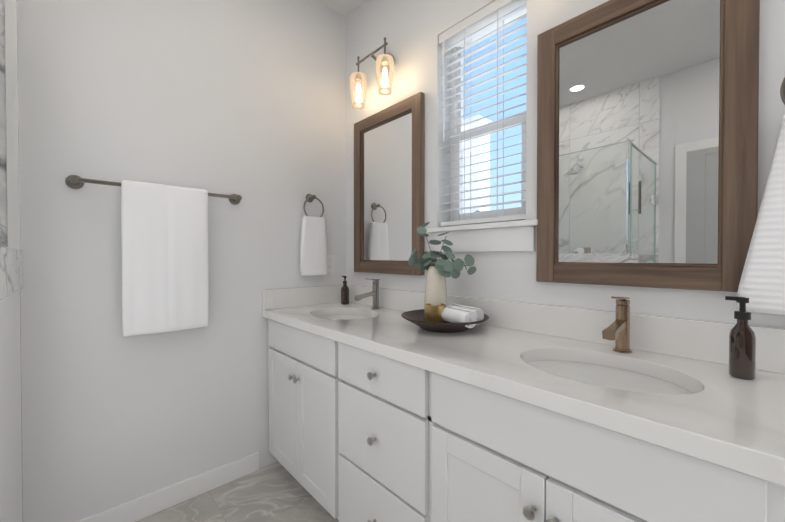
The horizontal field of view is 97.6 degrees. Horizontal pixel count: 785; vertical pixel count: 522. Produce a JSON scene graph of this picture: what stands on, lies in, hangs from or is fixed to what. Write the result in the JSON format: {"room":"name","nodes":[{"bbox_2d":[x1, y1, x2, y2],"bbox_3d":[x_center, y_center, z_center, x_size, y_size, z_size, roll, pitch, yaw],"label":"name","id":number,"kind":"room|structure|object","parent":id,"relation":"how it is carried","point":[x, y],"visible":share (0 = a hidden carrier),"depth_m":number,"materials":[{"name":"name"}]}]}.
{"room":"bathroom","nodes":[
{"label":"bathroom","id":0,"kind":"room"},
{"bbox_2d":[0,0,345,521],"bbox_3d":[-1.359,-0.228,1.477,2.700,2.820,0.162,-1,1,-42],"label":"wall","id":1,"kind":"structure","parent":0,"point":[245,100],"depth_m":1.61,"materials":[{"name":"paint"}]},
{"bbox_2d":[65,175,241,336],"bbox_3d":[-1.050,-0.016,1.604,0.688,0.682,0.093,-1,1,-42],"label":"towel rail","id":2,"kind":"object","parent":1,"relation":"attached to","point":[164,238],"visible":1,"depth_m":1.55,"materials":[{"name":"white fabric"}]},
{"bbox_2d":[120,180,208,336],"bbox_3d":[-1.037,-0.012,1.587,0.347,0.678,0.052,-1,1,-42],"label":"towel","id":3,"kind":"object","parent":2,"relation":"hanging from","point":[164,228],"depth_m":1.56,"materials":[{"name":"white fabric"}]},
{"bbox_2d":[75,452,258,521],"bbox_3d":[-1.075,1.130,1.648,0.870,0.100,0.015,-1,1,-42],"label":"baseboard","id":4,"kind":"structure","parent":1,"relation":"attached to","point":[143,506],"depth_m":1.66,"materials":[{"name":"white paint"}]},
{"bbox_2d":[263,286,341,309],"bbox_3d":[-0.528,0.218,2.130,0.552,0.114,0.021,-1,1,-42],"label":"backsplash","id":5,"kind":"structure","parent":1,"relation":"attached to","point":[300,296],"depth_m":2.09,"materials":[{"name":"white stone"}]},
{"bbox_2d":[300,194,326,275],"bbox_3d":[-0.494,-0.166,2.125,0.177,0.507,0.073,-1,1,-42],"label":"towel ring","id":6,"kind":"object","parent":1,"relation":"attached to","point":[313,254],"visible":1,"depth_m":2.09,"materials":[{"name":"white fabric"}]},
{"bbox_2d":[327,255,334,271],"bbox_3d":[-0.407,0.017,2.250,0.070,0.115,0.008,-1,1,-42],"label":"outlet","id":7,"kind":"object","parent":1,"relation":"attached to","point":[330,263],"visible":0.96,"depth_m":2.25,"materials":[{"name":"white plastic"}]},
{"bbox_2d":[342,285,784,373],"bbox_3d":[0.361,0.224,1.584,0.019,0.114,2.027,-1,1,-42],"label":"backsplash","id":8,"kind":"structure","parent":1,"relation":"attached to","point":[708,341],"depth_m":1.11,"materials":[{"name":"white stone"}]},
{"bbox_2d":[136,461,337,521],"bbox_3d":[-0.177,1.245,0.312,2.850,0.100,3.500,-1,1,-42],"label":"floor","id":9,"kind":"structure","parent":0,"point":[276,491],"depth_m":1.67,"materials":[{"name":"stone"}]},
{"bbox_2d":[0,246,22,521],"bbox_3d":[-1.019,0.576,0.779,0.148,1.228,1.338,-1,1,-42],"label":"wall","id":10,"kind":"structure","parent":9,"relation":"on","point":[11,272],"depth_m":0.93,"materials":[{"name":"paint"}]},
{"bbox_2d":[4,0,18,248],"bbox_3d":[-1.365,-0.167,0.486,1.028,2.520,1.290,-1,1,-42],"label":"shower enclosure","id":11,"kind":"object","parent":10,"relation":"on","point":[11,82],"visible":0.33,"depth_m":1.29,"materials":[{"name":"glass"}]},
{"bbox_2d":[262,314,784,521],"bbox_3d":[0.137,0.754,1.414,0.586,0.858,1.983,-1,1,-42],"label":"bathroom vanity","id":12,"kind":"object","parent":9,"relation":"on","point":[381,409],"depth_m":0.97,"materials":[{"name":"white paint"}]},
{"bbox_2d":[262,302,784,477],"bbox_3d":[0.156,0.304,1.397,0.574,0.042,2.027,-1,1,-42],"label":"countertop","id":13,"kind":"structure","parent":12,"relation":"on","point":[733,419],"depth_m":0.85,"materials":[{"name":"white stone"}]},
{"bbox_2d":[341,276,348,304],"bbox_3d":[-0.302,0.184,2.185,0.055,0.180,0.055,-1,1,-42],"label":"soap bottle","id":14,"kind":"object","parent":13,"relation":"on","point":[344,294],"visible":1,"depth_m":2.17,"materials":[{"name":"brown glass"}]},
{"bbox_2d":[318,310,377,321],"bbox_3d":[-0.257,0.389,1.842,0.372,0.163,0.479,-1,1,-42],"label":"sink","id":15,"kind":"object","parent":13,"relation":"in","point":[338,315],"depth_m":2.02,"materials":[{"name":"white ceramic"}]},
{"bbox_2d":[354,278,381,309],"bbox_3d":[-0.139,0.188,1.947,0.168,0.178,0.053,-1,1,-42],"label":"faucet","id":16,"kind":"object","parent":13,"relation":"on","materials":[{"name":"grey metal"}]},
{"bbox_2d":[401,309,488,332],"bbox_3d":[0.218,0.254,1.448,0.364,0.055,0.364,-1,1,-42],"label":"tray","id":17,"kind":"object","parent":13,"relation":"on","point":[416,317],"visible":0.62,"depth_m":1.34,"materials":[{"name":"brown wood"}]},
{"bbox_2d":[425,303,445,322],"bbox_3d":[0.181,0.220,1.455,0.086,0.074,0.086,-1,1,-42],"label":"votive","id":18,"kind":"object","parent":17,"relation":"on","point":[433,313],"visible":0.9,"depth_m":1.42,"materials":[{"name":"brown metal"}]},
{"bbox_2d":[424,266,447,317],"bbox_3d":[0.193,0.140,1.533,0.106,0.232,0.106,-1,1,-42],"label":"vase","id":19,"kind":"object","parent":17,"relation":"on","point":[435,290],"visible":0.5,"depth_m":1.49,"materials":[{"name":"beige ceramic"}]},
{"bbox_2d":[408,222,475,278],"bbox_3d":[0.180,-0.047,1.513,0.196,0.244,0.357,-1,1,-42],"label":"plant","id":20,"kind":"object","parent":19,"relation":"in","point":[445,268],"visible":0.94,"depth_m":1.48,"materials":[{"name":"green plant"}]},
{"bbox_2d":[441,303,483,327],"bbox_3d":[0.278,0.220,1.406,0.126,0.065,0.206,0,1,-27],"label":"towel","id":21,"kind":"object","parent":17,"relation":"on","point":[455,313],"visible":0.94,"depth_m":1.36,"materials":[{"name":"white fabric"}]},
{"bbox_2d":[518,350,705,405],"bbox_3d":[0.567,0.399,0.942,0.372,0.163,0.479,-1,1,-42],"label":"sink","id":22,"kind":"object","parent":13,"relation":"in","point":[672,387],"depth_m":1.04,"materials":[{"name":"white ceramic"}]},
{"bbox_2d":[602,296,633,353],"bbox_3d":[0.684,0.197,1.047,0.168,0.178,0.053,-1,1,-42],"label":"faucet","id":23,"kind":"object","parent":13,"relation":"on","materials":[{"name":"brown metal"}]},
{"bbox_2d":[725,296,755,379],"bbox_3d":[0.865,0.189,0.855,0.047,0.199,0.055,-1,1,-42],"label":"soap bottle","id":24,"kind":"object","parent":13,"relation":"on","point":[742,350],"visible":1,"depth_m":0.84,"materials":[{"name":"amber glass"},{"name":"black plastic"}]},
{"bbox_2d":[317,0,363,16],"bbox_3d":[-0.177,-1.675,0.280,2.850,0.100,3.500,-1,1,-42],"label":"ceiling","id":25,"kind":"structure","parent":0,"point":[345,8],"depth_m":2.21,"materials":[{"name":"paint"}]},
{"bbox_2d":[346,0,784,328],"bbox_3d":[0.819,-0.225,1.207,0.150,2.820,3.500,-1,1,-42],"label":"wall","id":26,"kind":"structure","parent":0,"point":[411,31],"depth_m":1.56,"materials":[{"name":"paint"}]},
{"bbox_2d":[350,37,394,108],"bbox_3d":[-0.093,-1.052,1.953,0.174,0.296,0.338,-1,1,-42],"label":"sconce","id":27,"kind":"object","parent":26,"relation":"attached to","point":[384,63],"visible":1,"depth_m":1.89,"materials":[{"name":"glass"}]},
{"bbox_2d":[354,92,424,274],"bbox_3d":[-0.041,-0.403,2.008,0.030,0.951,0.588,-1,1,-42],"label":"mirror","id":28,"kind":"object","parent":26,"relation":"attached to","point":[389,142],"visible":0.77,"depth_m":1.98,"materials":[{"name":"brown wood"}]},
{"bbox_2d":[426,219,537,252],"bbox_3d":[0.415,-0.102,1.586,0.147,0.123,0.578,-1,1,-42],"label":"window sill","id":29,"kind":"structure","parent":26,"relation":"attached to","point":[513,236],"depth_m":1.50,"materials":[{"name":"white paint"}]},
{"bbox_2d":[450,8,526,225],"bbox_3d":[0.474,-0.652,1.649,0.057,0.975,0.468,-1,1,-42],"label":"window","id":30,"kind":"structure","parent":26,"relation":"attached to","point":[456,215],"depth_m":1.72,"materials":[{"name":"white plastic"}]},
{"bbox_2d":[439,0,526,225],"bbox_3d":[0.409,-0.657,1.589,0.066,0.961,0.460,-1,1,-42],"label":"window blinds","id":31,"kind":"object","parent":30,"relation":"attached to","point":[495,12],"visible":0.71,"depth_m":1.57,"materials":[{"name":"white plastic"}]},
{"bbox_2d":[536,0,759,291],"bbox_3d":[0.767,-0.394,1.124,0.030,0.951,0.588,-1,1,-42],"label":"mirror","id":32,"kind":"object","parent":26,"relation":"attached to","point":[647,139],"visible":0.92,"depth_m":1.08,"materials":[{"name":"brown wood"}]},
{"bbox_2d":[737,77,784,314],"bbox_3d":[1.026,-0.195,0.806,0.086,0.655,0.301,-1,1,-42],"label":"towel","id":33,"kind":"object","parent":26,"relation":"attached to","point":[761,287],"visible":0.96,"depth_m":0.85,"materials":[{"name":"white fabric"}]},
{"label":"outside","id":34,"kind":"structure","parent":0,"visible":0},
{"bbox_2d":[463,17,526,209],"bbox_3d":[4.805,-2.362,5.643,0.050,11.000,16.000,-1,1,-42],"label":"sky","id":35,"kind":"structure","parent":34,"point":[517,139],"depth_m":7.96,"materials":[{"name":"blue"}]},
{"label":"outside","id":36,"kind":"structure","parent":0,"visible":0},
{"bbox_2d":[463,115,492,212],"bbox_3d":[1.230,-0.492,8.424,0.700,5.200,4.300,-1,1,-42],"label":"neighbouring house","id":37,"kind":"structure","parent":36,"point":[483,166],"depth_m":7.55,"materials":[{"name":"grey"}]}
]}

